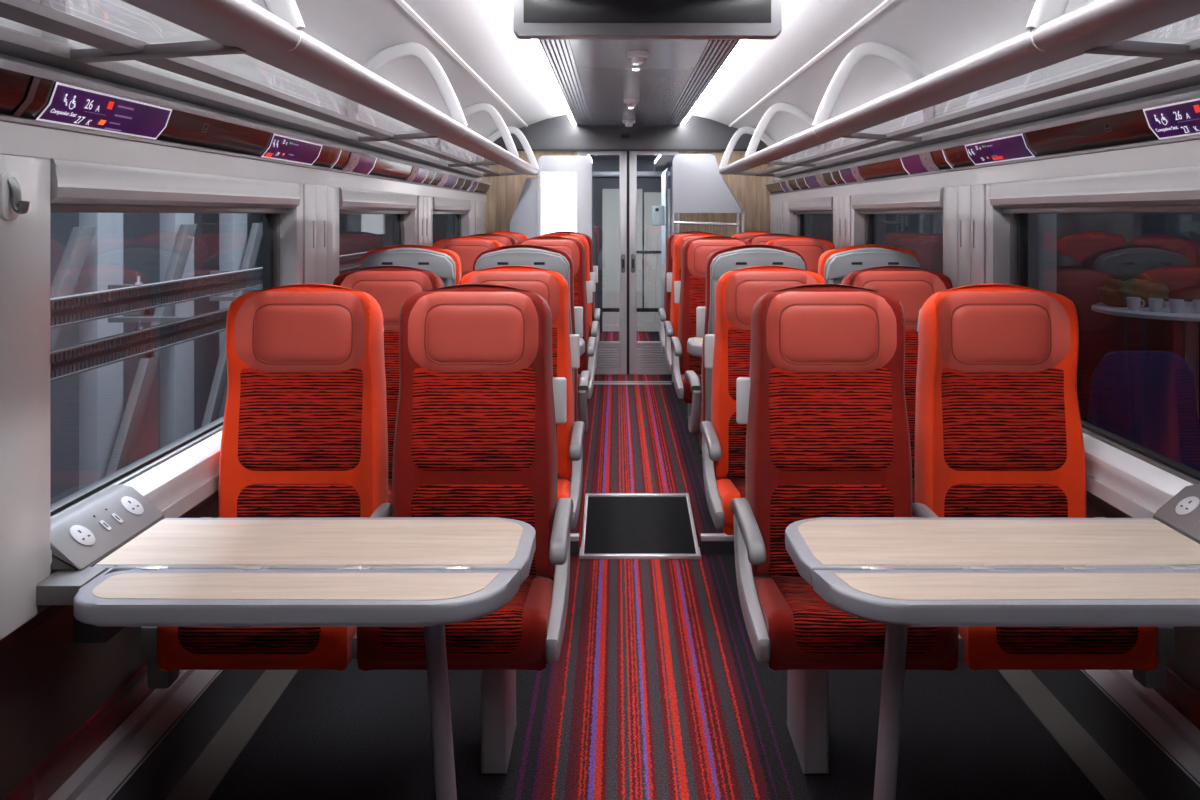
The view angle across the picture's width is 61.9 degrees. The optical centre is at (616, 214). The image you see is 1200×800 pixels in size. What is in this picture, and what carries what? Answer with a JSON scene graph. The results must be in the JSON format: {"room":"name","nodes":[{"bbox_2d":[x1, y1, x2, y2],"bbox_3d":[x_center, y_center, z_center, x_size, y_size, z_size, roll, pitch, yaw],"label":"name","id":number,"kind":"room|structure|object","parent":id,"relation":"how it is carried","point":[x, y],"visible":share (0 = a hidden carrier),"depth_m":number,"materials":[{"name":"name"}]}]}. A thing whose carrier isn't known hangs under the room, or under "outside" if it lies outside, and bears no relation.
{"room":"train carriage","nodes":[
{"label":"train carriage","id":0,"kind":"room"},
{"bbox_2d":[0,121,486,639],"bbox_3d":[-1.148,0.326,3.425,0.108,0.988,10.050,0,0,0],"label":"wall","id":1,"kind":"structure","parent":0,"point":[26,150],"depth_m":1.91,"materials":[{"name":"plastic"}]},
{"bbox_2d":[0,170,29,220],"bbox_3d":[-1.080,-0.035,1.799,0.044,0.090,0.052,0,0,0],"label":"coat hook","id":2,"kind":"object","parent":1,"relation":"attached to","point":[12,205],"visible":1,"depth_m":1.79,"materials":[{"name":"paint"}]},
{"bbox_2d":[36,484,164,604],"bbox_3d":[-1.093,0.681,2.105,0.165,0.112,0.439,0,0,0],"label":"console","id":3,"kind":"object","parent":1,"relation":"attached to","point":[88,532],"visible":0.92,"depth_m":2.06,"materials":[{"name":"grey plastic"}]},
{"bbox_2d":[69,525,95,545],"bbox_3d":[-1.093,0.656,2.047,0.044,0.039,0.057,0,0,0],"label":"socket","id":4,"kind":"object","parent":3,"relation":"attached to","point":[79,535],"depth_m":2.04,"materials":[{"name":"white plastic"}]},
{"bbox_2d":[121,496,143,514],"bbox_3d":[-1.093,0.656,2.257,0.044,0.039,0.057,0,0,0],"label":"socket","id":5,"kind":"object","parent":3,"relation":"attached to","point":[130,505],"depth_m":2.25,"materials":[{"name":"white plastic"}]},
{"bbox_2d":[0,499,218,799],"bbox_3d":[-1.212,1.090,3.425,0.220,0.660,10.050,0,0,0],"label":"wall","id":6,"kind":"structure","parent":1,"relation":"attached to","point":[51,684],"depth_m":2.11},
{"bbox_2d":[4,664,154,799],"bbox_3d":[-1.194,1.183,3.425,0.016,0.095,10.050,0,0,0],"label":"trim","id":7,"kind":"structure","parent":6,"relation":"attached to","point":[64,762],"depth_m":2.23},
{"bbox_2d":[48,670,194,799],"bbox_3d":[-1.177,1.246,3.425,0.034,0.048,10.050,0,0,0],"label":"trim","id":8,"kind":"structure","parent":6,"relation":"attached to","point":[91,768],"depth_m":2.34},
{"bbox_2d":[75,670,222,799],"bbox_3d":[-1.126,1.265,3.425,0.062,0.030,10.050,0,0,0],"label":"trim","id":9,"kind":"structure","parent":6,"relation":"attached to","point":[114,773],"depth_m":2.40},
{"bbox_2d":[0,489,218,652],"bbox_3d":[-1.131,0.790,3.425,0.066,0.060,10.050,0,0,0],"label":"trim","id":10,"kind":"structure","parent":1,"relation":"attached to","point":[33,623],"depth_m":1.95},
{"bbox_2d":[50,159,300,574],"bbox_3d":[-1.145,0.300,2.700,0.114,0.840,1.500,0,0,0],"label":"window frame","id":11,"kind":"structure","parent":1,"relation":"in","point":[166,474],"depth_m":2.51,"materials":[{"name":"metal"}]},
{"bbox_2d":[0,58,490,194],"bbox_3d":[-1.093,-0.222,3.770,0.067,0.116,9.340,0,0,0],"label":"display strip","id":12,"kind":"object","parent":1,"relation":"attached to","point":[29,95],"visible":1,"depth_m":2.42,"materials":[{"name":"plastic"}]},
{"bbox_2d":[339,187,416,244],"bbox_3d":[-1.145,0.300,4.725,0.114,0.840,1.490,0,0,0],"label":"window","id":13,"kind":"structure","parent":1,"relation":"in","point":[351,201],"depth_m":4.65,"materials":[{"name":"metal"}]},
{"bbox_2d":[433,197,470,236],"bbox_3d":[-1.145,0.300,6.750,0.114,0.840,1.500,0,0,0],"label":"window","id":14,"kind":"structure","parent":1,"relation":"in","point":[458,207],"depth_m":6.83,"materials":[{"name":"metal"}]},
{"bbox_2d":[470,233,516,245],"bbox_3d":[-0.876,0.602,6.518,0.526,0.956,0.545,0,0,0],"label":"seat","id":15,"kind":"object","parent":1,"relation":"attached to","point":[504,240],"visible":0.02,"depth_m":6.67,"materials":[{"name":"red fabric"}]},
{"bbox_2d":[539,40,591,125],"bbox_3d":[-0.272,-0.767,3.415,0.133,0.035,10.030,0,0,0],"label":"air vent","id":16,"kind":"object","parent":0,"point":[559,55],"depth_m":5.42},
{"bbox_2d":[512,0,575,124],"bbox_3d":[-0.356,-0.765,4.450,0.032,0.014,7.900,0,0,0],"label":"light strip","id":17,"kind":"object","parent":16,"relation":"attached to","point":[536,43],"visible":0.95,"depth_m":5.43,"materials":[{"name":"white"}]},
{"bbox_2d":[0,0,1199,180],"bbox_3d":[0.098,-0.620,3.425,2.840,0.720,10.050,0,0,0],"label":"ceiling","id":18,"kind":"structure","parent":0,"point":[936,35],"depth_m":4.02,"materials":[{"name":"plastic"}]},
{"bbox_2d":[0,0,538,177],"bbox_3d":[-0.876,-0.502,3.717,0.508,0.412,8.634,0,0,0],"label":"luggage rack","id":19,"kind":"object","parent":18,"relation":"attached to","point":[274,36],"visible":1,"depth_m":2.27,"materials":[{"name":"metal"}]},
{"bbox_2d":[395,0,527,126],"bbox_3d":[-0.756,-0.748,3.415,0.018,0.016,10.030,0,0,0],"label":"trim","id":20,"kind":"structure","parent":18,"relation":"attached to","point":[402,3],"depth_m":4.51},
{"bbox_2d":[681,40,746,124],"bbox_3d":[0.552,-0.765,4.450,0.032,0.014,7.900,0,0,0],"label":"light strip","id":21,"kind":"object","parent":18,"relation":"attached to","point":[741,43],"visible":0.61,"depth_m":5.47,"materials":[{"name":"white"}]},
{"bbox_2d":[729,0,894,126],"bbox_3d":[0.952,-0.748,3.415,0.018,0.016,10.030,0,0,0],"label":"trim","id":22,"kind":"structure","parent":18,"relation":"attached to","point":[885,3],"depth_m":4.54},
{"bbox_2d":[719,0,1199,177],"bbox_3d":[1.072,-0.502,3.717,0.508,0.412,8.634,0,0,0],"label":"luggage rack","id":23,"kind":"object","parent":18,"relation":"attached to","point":[1052,36],"visible":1,"depth_m":2.61,"materials":[{"name":"metal"}]},
{"bbox_2d":[482,151,774,236],"bbox_3d":[0.098,0.435,8.480,2.840,1.970,0.060,0,0,0],"label":"wall","id":24,"kind":"structure","parent":0,"point":[751,192],"depth_m":8.45,"materials":[{"name":"brown wood"}]},
{"bbox_2d":[106,670,264,799],"bbox_3d":[-1.099,1.341,3.425,0.015,0.158,10.050,0,0,0],"label":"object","id":25,"kind":"structure","parent":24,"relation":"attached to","point":[164,768],"depth_m":2.55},
{"bbox_2d":[577,151,627,373],"bbox_3d":[-0.122,0.400,8.479,0.440,1.900,0.051,0,0,0],"label":"door","id":26,"kind":"structure","parent":24,"relation":"in","point":[612,356],"depth_m":8.47,"materials":[{"name":"metal"}]},
{"bbox_2d":[596,344,619,367],"bbox_3d":[-0.138,1.195,8.487,0.328,0.210,0.026,0,0,0],"label":"grille","id":27,"kind":"object","parent":26,"relation":"attached to","point":[608,355],"depth_m":8.48,"materials":[{"name":"metal"}]},
{"bbox_2d":[493,114,767,148],"bbox_3d":[0.098,-0.765,8.467,2.840,0.430,0.085,0,0,0],"label":"trim","id":28,"kind":"structure","parent":24,"relation":"attached to","point":[558,132],"depth_m":8.43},
{"bbox_2d":[505,149,761,150],"bbox_3d":[0.098,-0.546,8.422,2.600,0.017,0.015,0,0,0],"label":"trim","id":29,"kind":"structure","parent":24,"relation":"attached to","point":[505,149],"depth_m":8.42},
{"bbox_2d":[628,151,678,373],"bbox_3d":[0.318,0.400,8.479,0.440,1.900,0.051,0,0,0],"label":"door","id":30,"kind":"structure","parent":24,"relation":"in","point":[644,357],"depth_m":8.47,"materials":[{"name":"metal"}]},
{"bbox_2d":[637,344,667,367],"bbox_3d":[0.334,1.195,8.487,0.328,0.210,0.026,0,0,0],"label":"grille","id":31,"kind":"object","parent":30,"relation":"attached to","point":[648,355],"depth_m":8.48,"materials":[{"name":"metal"}]},
{"bbox_2d":[652,206,664,225],"bbox_3d":[0.355,0.005,8.460,0.105,0.170,0.006,0,0,0],"label":"notice","id":32,"kind":"object","parent":30,"relation":"attached to","point":[658,212],"visible":1,"depth_m":8.46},
{"bbox_2d":[1132,667,1199,729],"bbox_3d":[1.390,1.183,3.425,0.016,0.095,10.050,0,0,0],"label":"trim","id":33,"kind":"structure","parent":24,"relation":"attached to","point":[1183,697],"depth_m":2.44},
{"bbox_2d":[585,155,674,331],"bbox_3d":[0.098,0.295,11.575,2.000,2.250,0.050,0,0,0],"label":"wall","id":34,"kind":"structure","parent":0,"point":[599,162],"depth_m":11.55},
{"bbox_2d":[592,171,663,176],"bbox_3d":[0.098,-0.470,11.505,1.800,0.060,0.090,0,0,0],"label":"trim","id":35,"kind":"structure","parent":34,"relation":"attached to","point":[594,173],"depth_m":11.46,"materials":[{"name":"metal"}]},
{"bbox_2d":[602,189,660,330],"bbox_3d":[0.218,0.520,11.525,0.760,1.640,0.050,0,0,0],"label":"window","id":36,"kind":"structure","parent":34,"relation":"attached to","point":[646,321],"depth_m":11.50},
{"bbox_2d":[570,40,708,125],"bbox_3d":[0.098,-0.767,3.415,0.600,0.035,10.030,0,0,0],"label":"ceiling panel","id":37,"kind":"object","parent":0,"point":[606,75],"depth_m":5.42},
{"bbox_2d":[626,50,648,63],"bbox_3d":[0.098,-0.725,4.608,0.104,0.050,0.104,0,0,0],"label":"smoke detector","id":38,"kind":"object","parent":37,"relation":"attached to","point":[637,56],"visible":1,"depth_m":4.58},
{"bbox_2d":[513,0,781,39],"bbox_3d":[0.098,-0.666,3.210,0.854,0.193,0.078,0,0,0],"label":"screen","id":39,"kind":"object","parent":37,"relation":"hanging from","point":[532,19],"visible":1,"depth_m":3.17,"materials":[{"name":"black plastic"}]},
{"bbox_2d":[208,332,1105,799],"bbox_3d":[0.098,1.435,5.000,2.600,0.170,13.200,0,0,0],"label":"floor","id":40,"kind":"structure","parent":0,"point":[657,688],"depth_m":2.83,"materials":[{"name":"carpet"}]},
{"bbox_2d":[166,670,297,799],"bbox_3d":[-1.044,1.418,1.291,0.105,0.004,5.783,0,0,0],"label":"trim","id":41,"kind":"structure","parent":40,"relation":"on","point":[203,777],"depth_m":2.71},
{"bbox_2d":[73,517,535,799],"bbox_3d":[-0.635,1.060,2.059,0.913,0.724,0.522,0,0,0],"label":"folding table","id":42,"kind":"object","parent":40,"relation":"on","point":[432,573],"visible":1,"depth_m":1.98,"materials":[{"name":"laminate"}]},
{"bbox_2d":[357,283,573,773],"bbox_3d":[-0.373,0.807,2.624,0.508,1.226,0.545,0,0,0],"label":"seat","id":43,"kind":"object","parent":40,"relation":"on","point":[480,406],"visible":0.74,"depth_m":2.73,"materials":[{"name":"red fabric"}]},
{"bbox_2d":[140,283,391,688],"bbox_3d":[-0.876,0.672,2.624,0.526,0.956,0.545,0,0,0],"label":"seat","id":44,"kind":"object","parent":43,"relation":"attached to","point":[305,432],"visible":0.67,"depth_m":2.74,"materials":[{"name":"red fabric"}]},
{"bbox_2d":[157,626,356,671],"bbox_3d":[-0.867,1.020,2.552,0.452,0.144,0.390,0,0,0],"label":"cushion","id":45,"kind":"object","parent":44,"relation":"on","point":[178,647],"depth_m":2.36,"materials":[{"name":"red fabric"}]},
{"bbox_2d":[357,578,553,671],"bbox_3d":[-0.392,1.020,2.552,0.452,0.144,0.390,0,0,0],"label":"cushion","id":46,"kind":"object","parent":43,"relation":"on","point":[519,635],"depth_m":2.37,"materials":[{"name":"red fabric"}]},
{"bbox_2d":[458,265,584,577],"bbox_3d":[-0.373,0.807,3.638,0.508,1.226,0.545,0,0,0],"label":"seat","id":47,"kind":"object","parent":40,"relation":"on","point":[550,285],"visible":0.23,"depth_m":3.76,"materials":[{"name":"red fabric"}]},
{"bbox_2d":[333,265,443,502],"bbox_3d":[-0.876,0.672,3.638,0.526,0.956,0.545,0,0,0],"label":"seat","id":48,"kind":"object","parent":47,"relation":"attached to","point":[391,286],"visible":0.14,"depth_m":3.77,"materials":[{"name":"red fabric"}]},
{"bbox_2d":[558,479,570,498],"bbox_3d":[-0.392,1.020,3.567,0.452,0.144,0.390,0,0,0],"label":"cushion","id":49,"kind":"object","parent":47,"relation":"on","point":[564,486],"depth_m":3.53,"materials":[{"name":"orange fabric"}]},
{"bbox_2d":[473,245,590,432],"bbox_3d":[-0.373,0.737,4.380,0.508,1.226,0.545,0,0,0],"label":"seat","id":50,"kind":"object","parent":40,"relation":"on","point":[557,260],"visible":0.14,"depth_m":4.16,"materials":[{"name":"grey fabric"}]},
{"bbox_2d":[359,245,460,286],"bbox_3d":[-0.876,0.602,4.380,0.526,0.956,0.545,0,0,0],"label":"seat","id":51,"kind":"object","parent":50,"relation":"attached to","point":[446,264],"visible":0.1,"depth_m":4.11,"materials":[{"name":"plastic"}]},
{"bbox_2d":[510,155,591,238],"bbox_3d":[-0.533,0.435,8.253,0.662,1.830,0.394,0,0,0],"label":"wall","id":52,"kind":"structure","parent":40,"relation":"on","point":[559,199],"depth_m":8.06,"materials":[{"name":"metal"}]},
{"bbox_2d":[515,236,595,398],"bbox_3d":[-0.373,0.737,5.655,0.508,1.226,0.545,0,0,0],"label":"seat","id":53,"kind":"object","parent":40,"relation":"on","point":[575,249],"visible":0.27,"depth_m":5.78,"materials":[{"name":"red fabric"}]},
{"bbox_2d":[432,236,501,277],"bbox_3d":[-0.876,0.602,5.655,0.526,0.956,0.545,0,0,0],"label":"seat","id":54,"kind":"object","parent":53,"relation":"attached to","point":[467,248],"visible":0.12,"depth_m":5.80,"materials":[{"name":"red fabric"}]},
{"bbox_2d":[533,233,598,368],"bbox_3d":[-0.373,0.737,6.518,0.508,1.226,0.545,0,0,0],"label":"seat","id":55,"kind":"object","parent":40,"relation":"on","point":[593,326],"visible":0.05,"depth_m":6.64,"materials":[{"name":"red fabric"}]},
{"bbox_2d":[543,231,600,351],"bbox_3d":[-0.373,0.737,7.412,0.508,1.226,0.545,0,0,0],"label":"seat","id":56,"kind":"object","parent":40,"relation":"on","point":[596,312],"visible":0.08,"depth_m":7.53,"materials":[{"name":"red fabric"}]},
{"bbox_2d":[594,381,671,384],"bbox_3d":[0.116,1.346,8.022,0.655,0.008,0.120,0,0,0],"label":"trim","id":57,"kind":"structure","parent":40,"relation":"attached to","point":[594,381],"depth_m":7.96,"materials":[{"name":"metal"}]},
{"bbox_2d":[579,493,700,558],"bbox_3d":[0.098,1.377,4.461,0.504,0.087,0.672,0,0,0],"label":"floor hatch","id":58,"kind":"object","parent":40,"relation":"on","point":[615,525],"visible":1,"depth_m":4.42,"materials":[{"name":"metal"}]},
{"bbox_2d":[570,533,733,540],"bbox_3d":[0.098,1.354,4.202,2.380,0.022,0.042,0,0,0],"label":"trim","id":59,"kind":"structure","parent":40,"relation":"attached to","point":[573,536],"depth_m":4.18,"materials":[{"name":"metal"}]},
{"bbox_2d":[570,541,734,553],"bbox_3d":[0.098,1.393,4.188,2.380,0.055,0.007,0,0,0],"label":"trim","id":60,"kind":"structure","parent":40,"relation":"attached to","point":[707,547],"depth_m":4.18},
{"bbox_2d":[661,167,674,308],"bbox_3d":[0.588,0.445,9.750,0.260,1.790,0.900,0,0,0],"label":"tall cabinet","id":61,"kind":"object","parent":40,"relation":"on","point":[664,177],"visible":0.2,"depth_m":9.54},
{"bbox_2d":[658,231,710,353],"bbox_3d":[0.569,0.737,7.412,0.508,1.226,0.545,0,0,0],"label":"seat","id":62,"kind":"object","parent":40,"relation":"on","point":[664,314],"visible":0.13,"depth_m":7.52,"materials":[{"name":"red fabric"}]},
{"bbox_2d":[664,233,726,417],"bbox_3d":[0.569,0.737,6.518,0.508,1.226,0.545,0,0,0],"label":"seat","id":63,"kind":"object","parent":40,"relation":"on","point":[671,327],"visible":0.15,"depth_m":6.63,"materials":[{"name":"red fabric"}]},
{"bbox_2d":[687,337,716,480],"bbox_3d":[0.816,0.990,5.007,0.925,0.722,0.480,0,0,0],"label":"armrest","id":64,"kind":"object","parent":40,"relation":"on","point":[694,345],"visible":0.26,"depth_m":4.89,"materials":[{"name":"plastic"}]},
{"bbox_2d":[668,154,743,381],"bbox_3d":[0.733,0.429,8.252,0.601,1.842,0.396,0,0,0],"label":"partition","id":65,"kind":"object","parent":40,"relation":"on","point":[698,186],"visible":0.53,"depth_m":8.06,"materials":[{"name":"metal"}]},
{"bbox_2d":[671,236,751,456],"bbox_3d":[0.569,0.737,5.655,0.508,1.226,0.545,0,0,0],"label":"seat","id":66,"kind":"object","parent":40,"relation":"on","point":[690,292],"visible":0.26,"depth_m":5.77,"materials":[{"name":"red fabric"}]},
{"bbox_2d":[681,374,692,402],"bbox_3d":[0.588,0.950,5.583,0.452,0.144,0.390,0,0,0],"label":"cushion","id":67,"kind":"object","parent":66,"relation":"on","point":[686,394],"depth_m":5.41,"materials":[{"name":"red fabric"}]},
{"bbox_2d":[765,236,834,273],"bbox_3d":[1.072,0.602,5.655,0.526,0.956,0.545,0,0,0],"label":"seat","id":68,"kind":"object","parent":66,"relation":"attached to","point":[811,248],"visible":0.09,"depth_m":5.80,"materials":[{"name":"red fabric"}]},
{"bbox_2d":[685,245,806,454],"bbox_3d":[0.569,0.737,4.380,0.508,1.226,0.545,0,0,0],"label":"seat","id":69,"kind":"object","parent":40,"relation":"on","point":[720,262],"visible":0.28,"depth_m":4.16,"materials":[{"name":"grey fabric"}]},
{"bbox_2d":[695,412,701,450],"bbox_3d":[0.588,0.950,4.452,0.452,0.144,0.390,0,0,0],"label":"armrest","id":70,"kind":"object","parent":69,"relation":"on","point":[698,418],"depth_m":4.31,"materials":[{"name":"grey plastic"}]},
{"bbox_2d":[818,245,920,283],"bbox_3d":[1.072,0.602,4.380,0.526,0.956,0.545,0,0,0],"label":"seat","id":71,"kind":"object","parent":69,"relation":"attached to","point":[834,265],"visible":0.11,"depth_m":4.11,"materials":[{"name":"plastic"}]},
{"bbox_2d":[700,265,825,578],"bbox_3d":[0.569,0.807,3.638,0.508,1.226,0.545,0,0,0],"label":"seat","id":72,"kind":"object","parent":40,"relation":"on","point":[727,350],"visible":0.36,"depth_m":3.75,"materials":[{"name":"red fabric"}]},
{"bbox_2d":[716,479,740,534],"bbox_3d":[0.588,1.020,3.567,0.452,0.144,0.390,0,0,0],"label":"cushion","id":73,"kind":"object","parent":72,"relation":"on","point":[726,489],"depth_m":3.41,"materials":[{"name":"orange fabric"}]},
{"bbox_2d":[841,265,952,502],"bbox_3d":[1.072,0.672,3.638,0.526,0.956,0.545,0,0,0],"label":"seat","id":74,"kind":"object","parent":72,"relation":"attached to","point":[912,286],"visible":0.14,"depth_m":3.77,"materials":[{"name":"red fabric"}]},
{"bbox_2d":[730,283,958,773],"bbox_3d":[0.569,0.807,2.624,0.508,1.226,0.545,0,0,0],"label":"seat","id":75,"kind":"object","parent":40,"relation":"on","point":[821,402],"visible":0.87,"depth_m":2.73,"materials":[{"name":"red fabric"}]},
{"bbox_2d":[754,577,958,671],"bbox_3d":[0.588,1.020,2.552,0.452,0.144,0.390,0,0,0],"label":"cushion","id":76,"kind":"object","parent":75,"relation":"on","point":[799,629],"depth_m":2.37,"materials":[{"name":"red fabric"}]},
{"bbox_2d":[912,283,1174,688],"bbox_3d":[1.072,0.672,2.624,0.526,0.956,0.545,0,0,0],"label":"seat","id":77,"kind":"object","parent":75,"relation":"attached to","point":[999,434],"visible":0.7,"depth_m":2.74,"materials":[{"name":"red fabric"}]},
{"bbox_2d":[958,626,1157,671],"bbox_3d":[1.063,1.020,2.552,0.452,0.144,0.390,0,0,0],"label":"cushion","id":78,"kind":"object","parent":77,"relation":"on","point":[980,647],"depth_m":2.36,"materials":[{"name":"red fabric"}]},
{"bbox_2d":[785,517,1199,799],"bbox_3d":[0.832,1.060,2.059,0.913,0.724,0.522,0,0,0],"label":"folding table","id":79,"kind":"object","parent":40,"relation":"on","point":[900,573],"visible":1,"depth_m":1.98,"materials":[{"name":"laminate"}]},
{"bbox_2d":[998,670,1147,799],"bbox_3d":[1.240,1.418,1.291,0.105,0.004,5.783,0,0,0],"label":"floor stripe","id":80,"kind":"structure","parent":40,"relation":"on","point":[1112,783],"depth_m":2.71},
{"bbox_2d":[1031,670,1199,799],"bbox_3d":[1.296,1.341,3.425,0.015,0.158,10.050,0,0,0],"label":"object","id":81,"kind":"structure","parent":40,"relation":"attached to","point":[1141,760],"depth_m":2.56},
{"bbox_2d":[664,40,739,125],"bbox_3d":[0.468,-0.767,3.415,0.133,0.035,10.030,0,0,0],"label":"trim","id":82,"kind":"structure","parent":0,"point":[715,53],"depth_m":5.42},
{"bbox_2d":[770,140,1199,517],"bbox_3d":[1.344,0.326,3.425,0.108,0.988,10.050,0,0,0],"label":"wall","id":83,"kind":"structure","parent":0,"point":[966,193],"depth_m":3.54,"materials":[{"name":"plastic"}]},
{"bbox_2d":[746,233,791,244],"bbox_3d":[1.072,0.602,6.518,0.526,0.956,0.545,0,0,0],"label":"seat","id":84,"kind":"object","parent":83,"relation":"attached to","point":[762,239],"visible":0.02,"depth_m":6.68,"materials":[{"name":"red fabric"}]},
{"bbox_2d":[788,197,832,235],"bbox_3d":[1.341,0.300,6.750,0.114,0.840,1.500,0,0,0],"label":"window","id":85,"kind":"structure","parent":83,"relation":"in","point":[824,205],"depth_m":6.79,"materials":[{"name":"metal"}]},
{"bbox_2d":[852,187,942,244],"bbox_3d":[1.341,0.300,4.725,0.114,0.840,1.490,0,0,0],"label":"window","id":86,"kind":"structure","parent":83,"relation":"in","point":[919,201],"depth_m":4.65,"materials":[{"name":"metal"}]},
{"bbox_2d":[765,90,1199,194],"bbox_3d":[1.290,-0.222,3.770,0.067,0.116,9.340,0,0,0],"label":"display strip","id":87,"kind":"object","parent":83,"relation":"attached to","point":[1175,118],"visible":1,"depth_m":2.99,"materials":[{"name":"plastic"}]},
{"bbox_2d":[989,165,1199,510],"bbox_3d":[1.341,0.300,2.700,0.114,0.840,1.500,0,0,0],"label":"window","id":88,"kind":"structure","parent":83,"relation":"in","point":[1144,475],"depth_m":2.63,"materials":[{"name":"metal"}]},
{"bbox_2d":[1086,490,1132,517],"bbox_3d":[1.327,0.790,3.425,0.066,0.060,10.050,0,0,0],"label":"trim","id":89,"kind":"structure","parent":83,"relation":"attached to","point":[1091,498],"depth_m":2.70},
{"bbox_2d":[1086,501,1199,692],"bbox_3d":[1.408,1.090,3.425,0.220,0.660,10.050,0,0,0],"label":"trim","id":90,"kind":"structure","parent":83,"relation":"attached to","point":[1185,663],"depth_m":2.44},
{"bbox_2d":[1153,484,1199,543],"bbox_3d":[1.288,0.681,2.105,0.165,0.112,0.439,0,0,0],"label":"console","id":91,"kind":"object","parent":83,"relation":"attached to","point":[1181,513],"visible":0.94,"depth_m":2.25,"materials":[{"name":"grey plastic"}]},
{"bbox_2d":[1175,496,1199,514],"bbox_3d":[1.289,0.656,2.257,0.044,0.039,0.057,0,0,0],"label":"socket","id":92,"kind":"object","parent":91,"relation":"attached to","point":[1185,505],"depth_m":2.25,"materials":[{"name":"white plastic"}]},
{"bbox_2d":[1081,670,1199,786],"bbox_3d":[1.322,1.265,3.425,0.062,0.030,10.050,0,0,0],"label":"trim","id":93,"kind":"structure","parent":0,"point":[1157,727],"depth_m":2.48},
{"bbox_2d":[1110,670,1199,753],"bbox_3d":[1.373,1.246,3.425,0.034,0.048,10.050,0,0,0],"label":"trim","id":94,"kind":"structure","parent":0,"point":[1189,732],"depth_m":2.50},
{"label":"outside","id":95,"kind":"structure","parent":0,"visible":0},
{"bbox_2d":[50,213,262,504],"bbox_3d":[-4.152,0.070,5.000,0.100,5.700,14.000,0,0,0],"label":"wall","id":96,"kind":"structure","parent":95,"point":[141,231],"depth_m":8.55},
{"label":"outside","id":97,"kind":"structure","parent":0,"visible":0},
{"bbox_2d":[1057,213,1199,424],"bbox_3d":[5.048,0.070,5.000,0.100,5.700,14.000,0,0,0],"label":"window","id":98,"kind":"structure","parent":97,"point":[1092,248],"depth_m":9.92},
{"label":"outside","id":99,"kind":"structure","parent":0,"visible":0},
{"bbox_3d":[-2.727,2.970,5.000,2.750,0.100,14.000,0,0,0],"label":"floor","id":100,"kind":"structure","parent":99,"visible":0},
{"bbox_2d":[79,213,122,489],"bbox_3d":[-3.292,0.170,6.395,0.120,5.500,0.330,0,0,0],"label":"post","id":101,"kind":"object","parent":100,"relation":"on","point":[100,389],"visible":0.15,"depth_m":6.25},
{"bbox_2d":[105,224,196,476],"bbox_3d":[-3.172,0.895,6.850,0.060,1.650,1.300,0,0,0],"label":"brace","id":102,"kind":"object","parent":101,"relation":"attached to","point":[125,440],"visible":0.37,"depth_m":6.66,"materials":[{"name":"metal"}]},
{"bbox_2d":[160,213,193,448],"bbox_3d":[-3.292,0.170,7.495,0.120,5.500,0.330,0,0,0],"label":"post","id":103,"kind":"object","parent":100,"relation":"on","point":[177,361],"visible":0.12,"depth_m":7.33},
{"bbox_2d":[219,213,246,417],"bbox_3d":[-3.292,0.170,8.595,0.120,5.500,0.330,0,0,0],"label":"post","id":104,"kind":"object","parent":100,"relation":"on","point":[232,226],"visible":0.2,"depth_m":8.43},
{"bbox_2d":[201,223,262,427],"bbox_3d":[-3.172,0.895,8.300,0.060,1.650,1.300,0,0,0],"label":"brace","id":105,"kind":"object","parent":104,"relation":"attached to","point":[218,387],"visible":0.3,"depth_m":8.04,"materials":[{"name":"metal"}]},
{"bbox_3d":[-3.292,0.170,5.295,0.120,5.500,0.330,0,0,0],"label":"post","id":106,"kind":"object","parent":100,"relation":"on","visible":0},
{"bbox_2d":[50,227,96,349],"bbox_3d":[-3.172,0.895,5.400,0.060,1.650,1.300,0,0,0],"label":"brace","id":107,"kind":"object","parent":106,"relation":"attached to","point":[66,277],"visible":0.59,"depth_m":5.79,"materials":[{"name":"metal"}]},
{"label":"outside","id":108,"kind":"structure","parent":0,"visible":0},
{"bbox_2d":[50,252,366,328],"bbox_3d":[-2.567,0.360,4.000,0.970,0.180,9.000,0,0,0],"label":"railing","id":109,"kind":"object","parent":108,"point":[138,298],"visible":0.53,"depth_m":4.50,"materials":[{"name":"metal"}]},
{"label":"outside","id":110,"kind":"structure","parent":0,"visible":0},
{"bbox_3d":[3.273,2.870,5.000,3.450,0.100,14.000,0,0,0],"label":"floor","id":111,"kind":"structure","parent":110,"visible":0},
{"bbox_2d":[1028,213,1056,292],"bbox_3d":[2.248,0.370,5.338,0.100,4.900,0.250,0,0,0],"label":"post","id":112,"kind":"object","parent":111,"relation":"on","point":[1042,227],"visible":0.15,"depth_m":5.21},
{"bbox_2d":[1087,351,1199,471],"bbox_3d":[2.157,1.690,4.097,0.535,2.260,0.423,0,0,0],"label":"seat reflection","id":113,"kind":"object","parent":111,"relation":"on","point":[1147,399],"visible":0.37,"depth_m":4.03,"materials":[{"name":"blue fabric"}]},
{"bbox_2d":[1091,301,1199,417],"bbox_3d":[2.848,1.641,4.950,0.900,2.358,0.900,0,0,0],"label":"round table","id":114,"kind":"object","parent":111,"relation":"on","point":[1191,319],"visible":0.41,"depth_m":4.92,"materials":[{"name":"plastic"}]},
{"bbox_2d":[1097,274,1169,307],"bbox_3d":[2.630,0.381,5.078,0.356,0.162,0.260,0,0,0],"label":"food","id":115,"kind":"object","parent":114,"relation":"on","point":[1114,292],"visible":0.83,"depth_m":5.00,"materials":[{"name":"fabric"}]},
{"bbox_2d":[1169,299,1187,312],"bbox_3d":[2.653,0.431,4.726,0.076,0.062,0.064,0,0,35],"label":"cup","id":116,"kind":"object","parent":114,"relation":"on","point":[1176,305],"visible":1,"depth_m":4.71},
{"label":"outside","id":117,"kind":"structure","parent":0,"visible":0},
{"bbox_2d":[50,296,238,381],"bbox_3d":[-2.567,0.555,4.000,0.970,0.180,9.000,0,0,0],"label":"railing","id":118,"kind":"object","parent":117,"point":[141,342],"visible":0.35,"depth_m":4.40,"materials":[{"name":"metal"}]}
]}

